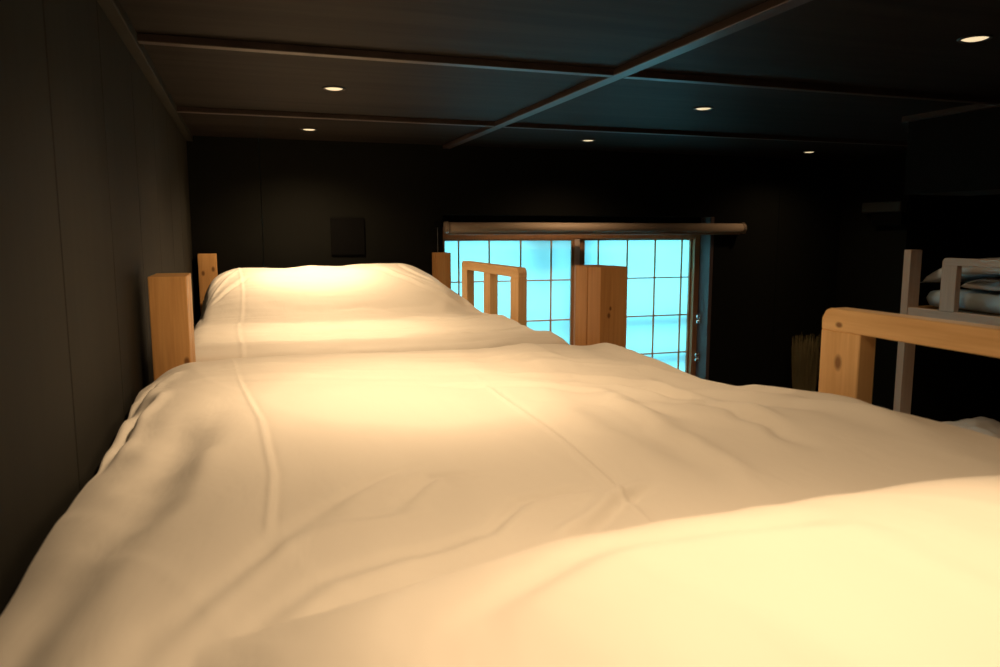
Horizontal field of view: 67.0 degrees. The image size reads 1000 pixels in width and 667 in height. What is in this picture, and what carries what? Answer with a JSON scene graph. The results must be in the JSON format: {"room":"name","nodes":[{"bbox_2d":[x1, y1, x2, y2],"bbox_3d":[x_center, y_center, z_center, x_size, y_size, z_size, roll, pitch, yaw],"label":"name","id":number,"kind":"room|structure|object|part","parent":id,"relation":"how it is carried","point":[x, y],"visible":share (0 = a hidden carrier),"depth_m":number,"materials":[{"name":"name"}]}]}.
{"room":"hostel dormitory room","nodes":[
{"label":"hostel dormitory room","id":0,"kind":"room"},
{"bbox_2d":[0,0,195,615],"bbox_3d":[-0.863,0.402,1.677,0.100,2.200,5.100,-3,8,-18],"label":"wall","id":1,"kind":"structure","parent":0,"point":[95,201],"depth_m":1.17,"materials":[{"name":"black wood"}]},
{"bbox_2d":[97,0,192,140],"bbox_3d":[-0.769,-0.664,1.460,0.030,0.028,4.900,-3,8,-18],"label":"trim","id":2,"kind":"structure","parent":1,"relation":"attached to","point":[113,9],"depth_m":1.97,"materials":[{"name":"black wood"}]},
{"bbox_2d":[177,106,494,126],"bbox_3d":[-0.648,-0.888,3.104,1.311,0.019,0.032,-3,8,-18],"label":"trim","id":3,"kind":"structure","parent":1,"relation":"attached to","point":[199,110],"depth_m":3.08,"materials":[{"name":"black wood"}]},
{"bbox_2d":[137,33,613,76],"bbox_3d":[-0.290,-0.746,2.042,1.311,0.019,0.032,-3,8,-18],"label":"ceiling beam","id":4,"kind":"structure","parent":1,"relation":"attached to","point":[142,38],"depth_m":2.00,"materials":[{"name":"black wood"}]},
{"bbox_2d":[186,136,843,391],"bbox_3d":[0.979,-0.019,4.843,5.418,2.200,0.190,-3,8,-18],"label":"wall","id":5,"kind":"structure","parent":0,"point":[263,203],"depth_m":4.38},
{"bbox_2d":[330,218,364,254],"bbox_3d":[-0.817,-0.520,4.063,0.180,0.197,0.012,-3,8,-18],"label":"wall plate","id":6,"kind":"object","parent":5,"relation":"attached to","point":[347,234],"visible":1,"depth_m":4.06,"materials":[{"name":"black plastic"}]},
{"bbox_2d":[443,215,714,379],"bbox_3d":[0.453,-0.145,4.729,1.801,1.160,0.235,-2,8,-15],"label":"window","id":7,"kind":"structure","parent":5,"relation":"in","point":[702,245],"depth_m":4.83,"materials":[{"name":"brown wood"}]},
{"bbox_2d":[443,239,579,344],"bbox_3d":[0.075,-0.075,4.567,0.866,0.983,0.024,-3,8,-18],"label":"window pane","id":8,"kind":"object","parent":7,"relation":"attached to","point":[550,264],"visible":0.39,"depth_m":4.58,"materials":[{"name":"white glass"}]},
{"bbox_3d":[0.066,-0.557,4.499,0.818,0.010,0.022,-3,8,-18],"label":"rail","id":9,"kind":"part","parent":8,"relation":"part of","materials":[{"name":"brown wood"}]},
{"bbox_2d":[435,221,746,251],"bbox_3d":[0.597,-0.274,4.536,1.994,0.786,0.081,-3,8,-18],"label":"roller blind","id":10,"kind":"object","parent":7,"relation":"attached to","point":[451,228],"visible":0.98,"depth_m":4.44,"materials":[{"name":"fabric"}]},
{"bbox_2d":[580,239,691,372],"bbox_3d":[0.864,-0.114,4.856,0.804,0.983,0.024,-3,8,-18],"label":"window pane","id":11,"kind":"object","parent":7,"relation":"attached to","point":[658,270],"visible":0.45,"depth_m":4.89,"materials":[{"name":"white glass"}]},
{"bbox_3d":[0.877,-0.597,4.796,0.752,0.010,0.022,-3,8,-18],"label":"rail","id":12,"kind":"part","parent":11,"relation":"part of","materials":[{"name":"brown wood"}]},
{"bbox_2d":[694,352,698,361],"bbox_3d":[1.290,0.156,4.960,0.026,0.061,0.027,-3,8,-18],"label":"window latch","id":13,"kind":"object","parent":7,"relation":"attached to","point":[697,353],"depth_m":4.95,"materials":[{"name":"silver metal"}]},
{"bbox_2d":[696,314,700,323],"bbox_3d":[1.290,-0.094,4.927,0.026,0.061,0.027,-3,8,-18],"label":"window latch","id":14,"kind":"object","parent":7,"relation":"attached to","point":[698,316],"depth_m":4.92,"materials":[{"name":"silver metal"}]},
{"bbox_2d":[119,0,999,159],"bbox_3d":[1.707,-0.841,2.378,5.518,0.080,5.300,-3,8,-18],"label":"ceiling","id":15,"kind":"structure","parent":0,"point":[901,45],"depth_m":2.20,"materials":[{"name":"black paint"}]},
{"bbox_2d":[301,128,317,130],"bbox_3d":[-0.890,-0.950,3.525,0.078,0.006,0.078,-3,8,-18],"label":"recessed light","id":16,"kind":"object","parent":15,"relation":"in","point":[304,129],"visible":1,"depth_m":3.51,"materials":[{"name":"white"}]},
{"bbox_2d":[322,86,345,90],"bbox_3d":[-0.555,-0.818,2.528,0.078,0.006,0.078,-3,8,-18],"label":"recessed light","id":17,"kind":"object","parent":15,"relation":"in","point":[328,88],"visible":1,"depth_m":2.52,"materials":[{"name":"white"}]},
{"bbox_2d":[581,139,594,141],"bbox_3d":[0.459,-1.006,3.942,0.078,0.006,0.078,-3,8,-18],"label":"recessed light","id":18,"kind":"object","parent":15,"relation":"in","point":[584,140],"visible":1,"depth_m":3.92,"materials":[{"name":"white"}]},
{"bbox_2d":[443,0,811,148],"bbox_3d":[0.481,-0.724,1.874,0.044,0.019,4.900,-3,8,-18],"label":"ceiling beam","id":19,"kind":"structure","parent":15,"relation":"attached to","point":[770,8],"depth_m":2.00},
{"bbox_2d":[693,106,713,110],"bbox_3d":[0.789,-0.871,2.933,0.078,0.006,0.078,-3,8,-18],"label":"recessed light","id":20,"kind":"object","parent":15,"relation":"in","point":[702,108],"visible":1,"depth_m":2.92,"materials":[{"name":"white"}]},
{"bbox_2d":[623,71,999,104],"bbox_3d":[1.095,-0.807,2.501,1.521,0.019,0.032,-3,8,-18],"label":"trim","id":21,"kind":"structure","parent":15,"relation":"attached to","point":[641,75],"depth_m":2.45,"materials":[{"name":"black wood"}]},
{"bbox_2d":[902,104,999,121],"bbox_3d":[2.211,-0.687,1.609,0.027,0.022,3.295,-3,8,-18],"label":"trim","id":22,"kind":"structure","parent":15,"relation":"attached to","point":[973,107],"depth_m":2.95,"materials":[{"name":"black wood"}]},
{"bbox_2d":[904,107,999,195],"bbox_3d":[2.393,-0.546,1.681,0.360,0.320,3.280,-3,8,-18],"label":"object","id":23,"kind":"structure","parent":15,"relation":"attached to","point":[955,154],"depth_m":2.96,"materials":[{"name":"black"}]},
{"bbox_2d":[957,34,993,42],"bbox_3d":[1.180,-0.731,1.879,0.078,0.006,0.078,-3,8,-18],"label":"recessed light","id":24,"kind":"object","parent":15,"relation":"in","point":[975,38],"visible":1,"depth_m":1.87,"materials":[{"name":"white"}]},
{"bbox_2d":[835,153,999,421],"bbox_3d":[3.710,0.215,3.087,1.360,2.200,4.900,-3,8,-18],"label":"wall","id":25,"kind":"structure","parent":0,"point":[948,385],"depth_m":4.79,"materials":[{"name":"black wood"}]},
{"bbox_2d":[503,123,906,145],"bbox_3d":[1.895,-1.000,3.946,3.963,0.019,0.032,-3,8,-18],"label":"trim","id":26,"kind":"structure","parent":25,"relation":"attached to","point":[513,125],"depth_m":3.62,"materials":[{"name":"black wood"}]},
{"bbox_2d":[862,201,906,225],"bbox_3d":[2.385,-0.744,4.702,0.060,0.145,0.305,-3,8,-18],"label":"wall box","id":27,"kind":"object","parent":25,"relation":"attached to","point":[893,213],"visible":1,"depth_m":4.65,"materials":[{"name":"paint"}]},
{"bbox_2d":[862,201,906,212],"bbox_3d":[2.385,-0.784,4.696,0.060,0.065,0.305,-3,8,-18],"label":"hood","id":28,"kind":"object","parent":27,"relation":"attached to","point":[894,206],"depth_m":4.65,"materials":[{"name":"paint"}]},
{"bbox_3d":[1.707,1.419,2.679,5.518,0.080,5.300,-3,8,-18],"label":"floor","id":29,"kind":"structure","parent":0,"visible":0},
{"bbox_2d":[154,252,601,361],"bbox_3d":[-0.590,0.494,3.184,1.298,1.620,2.036,-3,8,-18],"label":"bunk bed","id":30,"kind":"object","parent":29,"relation":"on","point":[441,261],"visible":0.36,"depth_m":3.39,"materials":[{"name":"brown wood"}]},
{"bbox_3d":[-0.856,0.644,2.078,0.087,1.614,0.087,-3,8,-18],"label":"post","id":31,"kind":"part","parent":30,"relation":"part of","materials":[{"name":"brown wood"}]},
{"bbox_3d":[-1.473,0.400,3.911,0.087,1.616,0.087,-3,8,-18],"label":"post","id":32,"kind":"part","parent":30,"relation":"part of","materials":[{"name":"brown wood"}]},
{"bbox_3d":[-0.325,0.351,4.291,0.087,1.612,0.087,-3,8,-18],"label":"post","id":33,"kind":"part","parent":30,"relation":"part of","materials":[{"name":"brown wood"}]},
{"bbox_3d":[-0.043,-0.295,3.429,0.038,0.042,0.844,-3,8,-18],"label":"guard rail","id":34,"kind":"part","parent":30,"relation":"part of","materials":[{"name":"brown wood"}]},
{"bbox_3d":[0.293,0.591,2.458,0.087,1.620,0.087,-3,8,-18],"label":"post","id":35,"kind":"part","parent":30,"relation":"part of","materials":[{"name":"brown wood"}]},
{"bbox_3d":[-0.590,0.144,3.136,1.178,0.104,1.855,-3,8,-18],"label":"mattress","id":36,"kind":"object","parent":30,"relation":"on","visible":0},
{"bbox_2d":[194,263,568,361],"bbox_3d":[-0.609,-0.081,3.100,1.250,0.342,1.845,-3,8,-18],"label":"duvet","id":37,"kind":"object","parent":36,"relation":"on","point":[377,307],"visible":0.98,"depth_m":3.07,"materials":[{"name":"white fabric"}]},
{"bbox_2d":[148,265,999,403],"bbox_3d":[0.057,0.749,1.265,1.298,1.622,2.036,-3,8,-18],"label":"bunk bed","id":38,"kind":"object","parent":29,"relation":"on","point":[849,335],"visible":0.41,"depth_m":1.42,"materials":[{"name":"brown wood"}]},
{"bbox_3d":[-0.827,0.656,1.992,0.087,1.614,0.087,-3,8,-18],"label":"post","id":39,"kind":"part","parent":38,"relation":"part of","materials":[{"name":"brown wood"}]},
{"bbox_3d":[0.322,0.602,2.372,0.087,1.622,0.087,-3,8,-18],"label":"post","id":40,"kind":"part","parent":38,"relation":"part of","materials":[{"name":"brown wood"}]},
{"bbox_3d":[0.762,0.022,1.042,0.038,0.042,0.845,-3,8,-18],"label":"guard rail","id":41,"kind":"part","parent":38,"relation":"part of","materials":[{"name":"brown wood"}]},
{"bbox_3d":[0.057,0.399,1.218,1.178,0.104,1.855,-3,8,-18],"label":"mattress","id":42,"kind":"object","parent":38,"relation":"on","visible":0},
{"bbox_2d":[0,343,999,666],"bbox_3d":[0.023,0.189,1.179,1.281,0.314,1.845,-3,8,-18],"label":"duvet","id":43,"kind":"object","parent":42,"relation":"on","point":[523,504],"visible":1,"depth_m":0.80,"materials":[{"name":"white fabric"}]},
{"bbox_2d":[791,334,820,391],"bbox_3d":[2.017,0.525,5.024,0.197,1.077,0.103,-3,8,-18],"label":"broom","id":44,"kind":"object","parent":29,"relation":"on","point":[804,372],"visible":0.63,"depth_m":4.97,"materials":[{"name":"brown plant"}]},
{"bbox_2d":[893,250,999,413],"bbox_3d":[3.333,0.403,3.870,1.240,1.620,2.040,-3,8,-18],"label":"bunk bed","id":45,"kind":"object","parent":29,"relation":"on","point":[948,307],"visible":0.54,"depth_m":4.50,"materials":[{"name":"brown wood"}]},
{"bbox_3d":[2.471,0.303,4.625,0.087,1.620,0.050,-3,8,-18],"label":"post","id":46,"kind":"part","parent":45,"relation":"part of","materials":[{"name":"grey wood"}]},
{"bbox_3d":[3.018,-0.143,4.749,1.066,0.090,0.035,-3,8,-18],"label":"rail","id":47,"kind":"part","parent":45,"relation":"part of","materials":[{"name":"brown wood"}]},
{"bbox_3d":[2.765,0.007,3.626,0.035,0.090,1.940,-3,8,-18],"label":"rail","id":48,"kind":"part","parent":45,"relation":"part of","materials":[{"name":"wood"}]},
{"bbox_2d":[936,308,999,316],"bbox_3d":[3.333,-0.004,3.816,0.860,0.100,1.900,-3,8,-18],"label":"mattress","id":49,"kind":"object","parent":45,"relation":"on","point":[959,310],"visible":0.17,"depth_m":4.32,"materials":[{"name":"beige fabric"}]},
{"bbox_2d":[926,289,999,313],"bbox_3d":[2.917,-0.173,4.221,0.480,0.120,0.870,-3,8,-18],"label":"duvet","id":50,"kind":"object","parent":49,"relation":"on","point":[969,299],"visible":0.76,"depth_m":4.26,"materials":[{"name":"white fabric"}]},
{"bbox_2d":[960,278,999,290],"bbox_3d":[2.973,-0.256,4.042,0.480,0.079,0.760,-3,8,-22],"label":"pillow","id":51,"kind":"object","parent":50,"relation":"on","point":[993,284],"visible":1,"depth_m":4.19,"materials":[{"name":"white fabric"}]},
{"bbox_2d":[920,257,999,282],"bbox_3d":[2.891,-0.354,4.244,0.480,0.180,0.835,-2,8,-15],"label":"pillow","id":52,"kind":"object","parent":51,"relation":"on","point":[968,274],"visible":0.61,"depth_m":4.35,"materials":[{"name":"white fabric"}]},
{"bbox_3d":[2.658,-0.356,3.893,0.038,0.042,0.845,-3,8,-18],"label":"guard rail","id":53,"kind":"part","parent":45,"relation":"part of","materials":[{"name":"grey wood"}]},
{"bbox_3d":[3.333,0.818,3.926,0.860,0.100,1.900,-3,8,-18],"label":"mattress","id":54,"kind":"object","parent":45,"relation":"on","visible":0},
{"bbox_2d":[942,417,999,437],"bbox_3d":[2.818,0.603,4.370,0.560,0.193,0.620,-3,8,-24],"label":"duvet","id":55,"kind":"object","parent":54,"relation":"on","point":[984,425],"visible":0.37,"depth_m":4.37,"materials":[{"name":"white fabric"}]}
]}

